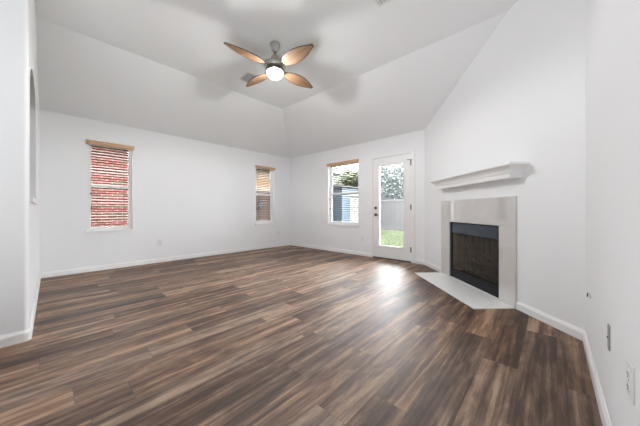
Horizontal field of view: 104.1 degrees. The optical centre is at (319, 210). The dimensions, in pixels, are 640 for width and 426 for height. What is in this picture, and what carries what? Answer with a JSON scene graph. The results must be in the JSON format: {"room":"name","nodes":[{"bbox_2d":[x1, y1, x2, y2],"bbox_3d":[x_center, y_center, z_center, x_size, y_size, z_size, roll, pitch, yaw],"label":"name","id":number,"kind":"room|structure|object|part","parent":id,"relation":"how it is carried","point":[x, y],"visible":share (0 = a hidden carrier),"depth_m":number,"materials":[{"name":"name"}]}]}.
{"room":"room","nodes":[
{"label":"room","id":0,"kind":"room"},
{"bbox_2d":[0,0,28,335],"bbox_3d":[-4.055,-0.561,-0.011,0.120,3.093,5.300,0,0,43],"label":"wall","id":1,"kind":"structure","parent":0,"point":[14,14],"depth_m":1.84,"materials":[{"name":"white paint"}]},
{"bbox_2d":[0,328,31,347],"bbox_3d":[-3.851,0.944,0.132,0.042,0.082,4.842,0,0,43],"label":"baseboard","id":2,"kind":"structure","parent":1,"relation":"attached to","point":[25,335],"depth_m":1.84,"materials":[{"name":"white wood"}]},
{"bbox_2d":[29,0,39,324],"bbox_3d":[-3.178,-0.561,2.710,2.482,3.093,0.120,0,0,43],"label":"wall","id":3,"kind":"structure","parent":0,"point":[34,111],"depth_m":2.69,"materials":[{"name":"white paint"}]},
{"bbox_2d":[30,197,38,204],"bbox_3d":[-2.772,-0.080,2.327,1.180,0.040,0.172,0,0,43],"label":"trim ledge","id":4,"kind":"object","parent":3,"relation":"attached to","point":[32,200],"visible":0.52,"depth_m":2.07,"materials":[{"name":"white paint"}]},
{"bbox_2d":[29,273,40,332],"bbox_3d":[-3.133,0.944,2.759,2.482,0.082,0.014,0,0,43],"label":"baseboard","id":5,"kind":"structure","parent":3,"relation":"attached to","point":[31,325],"depth_m":2.38,"materials":[{"name":"white wood"}]},
{"bbox_2d":[40,109,289,272],"bbox_3d":[-4.336,-0.285,3.390,0.140,2.540,10.100,0,0,43],"label":"wall","id":6,"kind":"structure","parent":0,"point":[194,196],"depth_m":4.68,"materials":[{"name":"white paint"}]},
{"bbox_2d":[85,144,134,234],"bbox_3d":[-3.540,-0.357,4.219,0.169,1.495,0.640,0,0,43],"label":"window","id":7,"kind":"structure","parent":6,"relation":"in","point":[103,229],"depth_m":4.23,"materials":[{"name":"white plastic"}]},
{"bbox_3d":[-3.588,-0.723,4.264,0.023,0.705,0.538,0,0,43],"label":"sash","id":8,"kind":"part","parent":7,"relation":"part of","materials":[{"name":"clear glass"}]},
{"bbox_3d":[-3.566,-0.051,4.243,0.036,0.721,0.538,0,0,43],"label":"sash","id":9,"kind":"part","parent":7,"relation":"part of","materials":[{"name":"white plastic"}]},
{"bbox_3d":[-3.518,0.361,4.199,0.110,0.057,0.640,0,0,43],"label":"sill","id":10,"kind":"part","parent":7,"relation":"part of","materials":[{"name":"white wood"}]},
{"bbox_2d":[86,139,133,208],"bbox_3d":[-3.507,-0.569,4.189,0.079,1.101,0.618,0,0,43],"label":"blind valance","id":11,"kind":"object","parent":6,"relation":"attached to","point":[91,142],"visible":1,"depth_m":4.07,"materials":[{"name":"beige wood"}]},
{"bbox_3d":[-3.688,-0.562,4.024,0.002,1.015,0.002,0,0,43],"label":"lift cord","id":12,"kind":"part","parent":11,"relation":"part of","materials":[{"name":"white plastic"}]},
{"bbox_2d":[40,242,289,277],"bbox_3d":[-2.443,0.944,5.316,0.014,0.082,4.700,0,0,43],"label":"baseboard","id":13,"kind":"structure","parent":6,"relation":"attached to","point":[165,259],"depth_m":4.53,"materials":[{"name":"white wood"}]},
{"bbox_2d":[255,165,274,199],"bbox_3d":[-1.416,-0.569,6.440,0.079,1.101,0.593,0,0,43],"label":"blind valance","id":14,"kind":"object","parent":6,"relation":"attached to","point":[256,166],"visible":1,"depth_m":6.38,"materials":[{"name":"beige wood"}]},
{"bbox_2d":[255,168,275,225],"bbox_3d":[-1.449,-0.357,6.471,0.169,1.495,0.615,0,0,43],"label":"window","id":15,"kind":"structure","parent":6,"relation":"in","point":[267,221],"depth_m":6.54,"materials":[{"name":"white plastic"}]},
{"bbox_3d":[-1.475,-0.390,6.501,0.026,1.330,0.345,0,0,43],"label":"ladder cord","id":16,"kind":"part","parent":15,"relation":"part of","materials":[{"name":"fabric"}]},
{"bbox_3d":[-1.497,-0.723,6.516,0.023,0.705,0.513,0,0,43],"label":"sash","id":17,"kind":"part","parent":15,"relation":"part of","materials":[{"name":"clear glass"}]},
{"bbox_3d":[-1.475,-0.051,6.495,0.036,0.721,0.513,0,0,43],"label":"sash","id":18,"kind":"part","parent":15,"relation":"part of","materials":[{"name":"white plastic"}]},
{"bbox_3d":[-1.427,0.361,6.450,0.110,0.057,0.615,0,0,43],"label":"sill","id":19,"kind":"part","parent":15,"relation":"part of","materials":[{"name":"white wood"}]},
{"bbox_2d":[34,0,517,157],"bbox_3d":[-0.757,-1.784,0.161,9.780,0.788,10.240,0,0,43],"label":"ceiling","id":20,"kind":"structure","parent":0,"point":[374,72],"depth_m":3.38,"materials":[{"name":"white paint"}]},
{"bbox_2d":[238,72,256,82],"bbox_3d":[-1.136,-2.073,3.904,0.310,0.010,0.170,0,0,43],"label":"ceiling vent","id":21,"kind":"object","parent":20,"relation":"in","point":[247,76],"visible":0.8,"depth_m":3.89,"materials":[{"name":"white plastic"}]},
{"bbox_2d":[224,41,313,88],"bbox_3d":[-0.562,-1.857,3.119,0.959,0.442,0.959,0,0,-2],"label":"ceiling fan","id":22,"kind":"object","parent":20,"relation":"hanging from","point":[274,66],"visible":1,"depth_m":3.02,"materials":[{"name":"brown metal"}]},
{"bbox_3d":[-0.838,-1.768,2.821,0.185,0.045,0.512,0,0,43],"label":"blade","id":23,"kind":"part","parent":22,"relation":"part of","materials":[{"name":"brown wood"}]},
{"bbox_3d":[-0.860,-1.768,3.395,0.512,0.045,0.185,0,0,43],"label":"blade","id":24,"kind":"part","parent":22,"relation":"part of","materials":[{"name":"brown wood"}]},
{"bbox_3d":[-0.264,-1.768,2.843,0.512,0.045,0.185,0,0,43],"label":"blade","id":25,"kind":"part","parent":22,"relation":"part of","materials":[{"name":"brown wood"}]},
{"bbox_3d":[-0.286,-1.768,3.417,0.185,0.045,0.512,0,0,43],"label":"blade","id":26,"kind":"part","parent":22,"relation":"part of","materials":[{"name":"brown wood"}]},
{"bbox_2d":[373,0,390,7],"bbox_3d":[0.662,-2.073,2.365,0.340,0.010,0.200,0,0,43],"label":"ceiling vent","id":27,"kind":"object","parent":20,"relation":"in","point":[379,3],"visible":1,"depth_m":2.49,"materials":[{"name":"white plastic"}]},
{"bbox_2d":[0,245,602,425],"bbox_3d":[-0.757,1.045,0.161,9.780,0.120,10.240,0,0,43],"label":"floor","id":28,"kind":"structure","parent":0,"point":[289,335],"depth_m":1.69,"materials":[{"name":"wood"}]},
{"bbox_2d":[290,129,473,259],"bbox_3d":[1.250,-0.285,5.189,5.879,2.540,0.140,0,0,43],"label":"wall","id":29,"kind":"structure","parent":0,"point":[309,174],"depth_m":5.81,"materials":[{"name":"white paint"}]},
{"bbox_2d":[326,162,358,227],"bbox_3d":[0.552,-0.357,5.811,0.930,1.495,0.169,0,0,43],"label":"window","id":30,"kind":"structure","parent":29,"relation":"in","point":[335,223],"depth_m":5.87,"materials":[{"name":"white plastic"}]},
{"bbox_3d":[0.532,0.361,5.789,0.930,0.057,0.110,0,0,43],"label":"sill","id":31,"kind":"part","parent":30,"relation":"part of","materials":[{"name":"white wood"}]},
{"bbox_3d":[0.576,-0.051,5.837,0.828,0.721,0.036,0,0,43],"label":"sash","id":32,"kind":"part","parent":30,"relation":"part of","materials":[{"name":"white plastic"}]},
{"bbox_3d":[0.597,-0.723,5.859,0.828,0.705,0.023,0,0,43],"label":"sash","id":33,"kind":"part","parent":30,"relation":"part of","materials":[{"name":"clear glass"}]},
{"bbox_2d":[327,159,358,208],"bbox_3d":[0.521,-0.569,5.778,0.908,1.101,0.079,0,0,43],"label":"blind valance","id":34,"kind":"object","parent":29,"relation":"attached to","point":[354,160],"visible":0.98,"depth_m":5.71,"materials":[{"name":"beige wood"}]},
{"bbox_2d":[290,242,424,264],"bbox_3d":[0.516,0.944,5.766,3.738,0.082,0.014,0,0,43],"label":"baseboard","id":35,"kind":"structure","parent":29,"relation":"attached to","point":[417,261],"depth_m":5.83,"materials":[{"name":"white"}]},
{"bbox_2d":[370,149,414,262],"bbox_3d":[1.435,-0.076,4.972,0.959,2.122,0.197,0,0,43],"label":"door","id":36,"kind":"structure","parent":29,"relation":"in","point":[406,253],"depth_m":4.84,"materials":[{"name":"white"}]},
{"bbox_3d":[1.420,-0.092,4.956,0.576,1.675,0.050,0,0,43],"label":"lite frame","id":37,"kind":"part","parent":36,"relation":"part of","materials":[{"name":"white"}]},
{"bbox_2d":[425,0,584,329],"bbox_3d":[1.989,-0.561,3.186,0.100,3.093,2.632,0,0,-2],"label":"wall","id":38,"kind":"structure","parent":0,"point":[521,98],"depth_m":2.30,"materials":[{"name":"white paint"}]},
{"bbox_2d":[415,196,516,308],"bbox_3d":[1.959,0.422,3.194,0.920,1.125,1.414,0,0,-2],"label":"fireplace","id":39,"kind":"object","parent":38,"relation":"in","point":[482,255],"visible":0.99,"depth_m":3.03,"materials":[{"name":"white stone"}]},
{"bbox_3d":[1.906,0.571,3.777,0.022,0.802,0.223,0,0,-2],"label":"surround leg","id":40,"kind":"part","parent":39,"relation":"part of","materials":[{"name":"white stone"}]},
{"bbox_2d":[454,234,471,272],"bbox_3d":[1.958,0.579,3.401,0.022,0.492,0.421,0,0,-2],"label":"curtain","id":41,"kind":"object","parent":39,"relation":"hanging from","point":[456,236],"depth_m":3.51,"materials":[{"name":"metal"}]},
{"bbox_3d":[1.942,0.569,3.183,0.018,0.797,0.966,0,0,-2],"label":"metal frame","id":42,"kind":"part","parent":39,"relation":"part of","materials":[{"name":"black metal"}]},
{"bbox_3d":[1.942,0.257,3.171,0.024,0.146,0.877,0,0,-2],"label":"hood panel","id":43,"kind":"part","parent":39,"relation":"part of","materials":[{"name":"grey metal"}]},
{"bbox_3d":[1.941,0.900,3.171,0.021,0.130,0.879,0,0,-2],"label":"panel","id":44,"kind":"part","parent":39,"relation":"part of","materials":[{"name":"black paint"}]},
{"bbox_2d":[474,237,497,282],"bbox_3d":[1.974,0.579,2.962,0.022,0.492,0.458,0,0,-2],"label":"curtain","id":45,"kind":"object","parent":39,"relation":"hanging from","point":[494,241],"depth_m":2.87,"materials":[{"name":"metal"}]},
{"bbox_3d":[1.950,0.571,2.593,0.022,0.802,0.214,0,0,-2],"label":"surround leg","id":46,"kind":"part","parent":39,"relation":"part of","materials":[{"name":"white stone"}]},
{"bbox_2d":[429,162,528,189],"bbox_3d":[1.845,-0.386,3.136,0.192,0.141,1.590,0,0,-2],"label":"mantel shelf","id":47,"kind":"object","parent":38,"relation":"attached to","point":[508,170],"visible":1,"depth_m":2.76,"materials":[{"name":"white wood"}]},
{"bbox_2d":[424,260,583,340],"bbox_3d":[1.932,0.944,3.183,0.014,0.082,2.634,0,0,-2],"label":"baseboard","id":48,"kind":"structure","parent":38,"relation":"attached to","point":[572,330],"depth_m":2.15,"materials":[{"name":"white wood"}]},
{"bbox_2d":[585,0,639,425],"bbox_3d":[1.842,-0.565,1.610,0.140,3.100,4.300,0,0,43],"label":"wall","id":49,"kind":"structure","parent":0,"point":[612,27],"depth_m":1.03,"materials":[{"name":"white paint"}]},
{"bbox_2d":[583,330,611,425],"bbox_3d":[1.156,0.944,0.984,0.014,0.082,2.449,0,0,43],"label":"baseboard","id":50,"kind":"structure","parent":49,"relation":"attached to","point":[605,419],"depth_m":1.32,"materials":[{"name":"white wood"}]},
{"bbox_2d":[607,324,609,350],"bbox_3d":[1.249,0.551,1.081,0.008,0.108,0.032,0,0,43],"label":"cable plate","id":51,"kind":"object","parent":49,"relation":"attached to","point":[608,325],"visible":1,"depth_m":1.07,"materials":[{"name":"grey plastic"}]},
{"bbox_2d":[627,358,633,405],"bbox_3d":[0.974,0.537,0.785,0.009,0.116,0.072,0,0,43],"label":"wall outlet","id":52,"kind":"object","parent":49,"relation":"attached to","point":[630,369],"visible":1,"depth_m":0.77,"materials":[{"name":"white plastic"}]},
{"label":"outside","id":53,"kind":"structure","parent":0,"visible":0},
{"bbox_3d":[0.931,1.195,16.307,50.000,0.180,44.000,0,0,43],"label":"ground","id":54,"kind":"structure","parent":53,"visible":0},
{"bbox_2d":[91,147,127,226],"bbox_3d":[-7.633,-0.930,7.952,6.620,4.070,6.700,0,0,43],"label":"brick house","id":55,"kind":"structure","parent":54,"relation":"on","point":[111,198],"depth_m":6.17,"materials":[{"name":"red brick"}]},
{"bbox_2d":[256,190,269,220],"bbox_3d":[-1.022,0.235,9.182,0.055,1.740,3.300,0,0,43],"label":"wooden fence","id":56,"kind":"object","parent":54,"relation":"on","point":[265,207],"visible":0.02,"depth_m":8.28,"materials":[{"name":"brown wood"}]},
{"bbox_2d":[256,169,269,190],"bbox_3d":[-3.715,-0.930,12.024,5.620,4.070,4.000,0,0,43],"label":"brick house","id":57,"kind":"structure","parent":54,"relation":"on","point":[256,169],"depth_m":9.91,"materials":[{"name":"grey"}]},
{"bbox_2d":[333,167,346,183],"bbox_3d":[0.692,-1.855,26.764,6.020,5.920,7.600,0,0,43],"label":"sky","id":58,"kind":"structure","parent":54,"relation":"on","point":[333,167],"depth_m":23.98,"materials":[{"name":"grey"}]},
{"bbox_2d":[332,185,357,221],"bbox_3d":[0.774,-0.105,12.714,2.800,2.420,2.400,0,0,43],"label":"garden shed","id":59,"kind":"object","parent":54,"relation":"on","point":[343,214],"visible":0.13,"depth_m":11.24,"materials":[{"name":"blue wood"}]},
{"bbox_3d":[1.728,0.055,11.820,0.014,2.100,2.212,0,0,43],"label":"panel","id":60,"kind":"part","parent":59,"relation":"part of","materials":[{"name":"blue"}]},
{"bbox_2d":[349,194,357,221],"bbox_3d":[1.763,0.200,10.928,1.060,1.810,0.150,0,0,43],"label":"wooden fence","id":61,"kind":"object","parent":54,"relation":"on","point":[352,196],"visible":0.13,"depth_m":11.13,"materials":[{"name":"grey wood"}]},
{"bbox_2d":[333,167,383,195],"bbox_3d":[2.694,-0.969,17.481,3.478,4.158,4.222,0,0,10],"label":"leafy tree","id":62,"kind":"object","parent":54,"relation":"on","point":[380,167],"visible":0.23,"depth_m":16.23,"materials":[{"name":"green plant"}]},
{"bbox_2d":[351,164,402,199],"bbox_3d":[6.984,-1.615,21.508,8.309,6.454,6.190,0,0,-17],"label":"leafy tree","id":63,"kind":"object","parent":54,"relation":"on","point":[392,184],"visible":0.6,"depth_m":19.94,"materials":[{"name":"green plant"}]},
{"bbox_2d":[380,199,402,230],"bbox_3d":[4.680,0.260,12.997,12.000,1.690,0.150,0,0,43],"label":"wooden fence","id":64,"kind":"object","parent":54,"relation":"on","point":[391,210],"visible":0.1,"depth_m":13.66,"materials":[{"name":"grey wood"}]},
{"bbox_3d":[4.642,-0.525,12.956,12.000,0.090,0.040,0,0,43],"label":"rail","id":65,"kind":"part","parent":64,"relation":"part of","materials":[{"name":"white wood"}]},
{"bbox_3d":[4.642,1.005,12.956,12.000,0.090,0.040,0,0,43],"label":"rail","id":66,"kind":"part","parent":64,"relation":"part of","materials":[{"name":"white wood"}]},
{"bbox_2d":[380,229,402,246],"bbox_3d":[2.681,1.060,10.556,4.844,0.090,5.602,0,0,43],"label":"grass","id":67,"kind":"structure","parent":54,"relation":"on","point":[396,237],"depth_m":9.54,"materials":[{"name":"green plant"}]}
]}

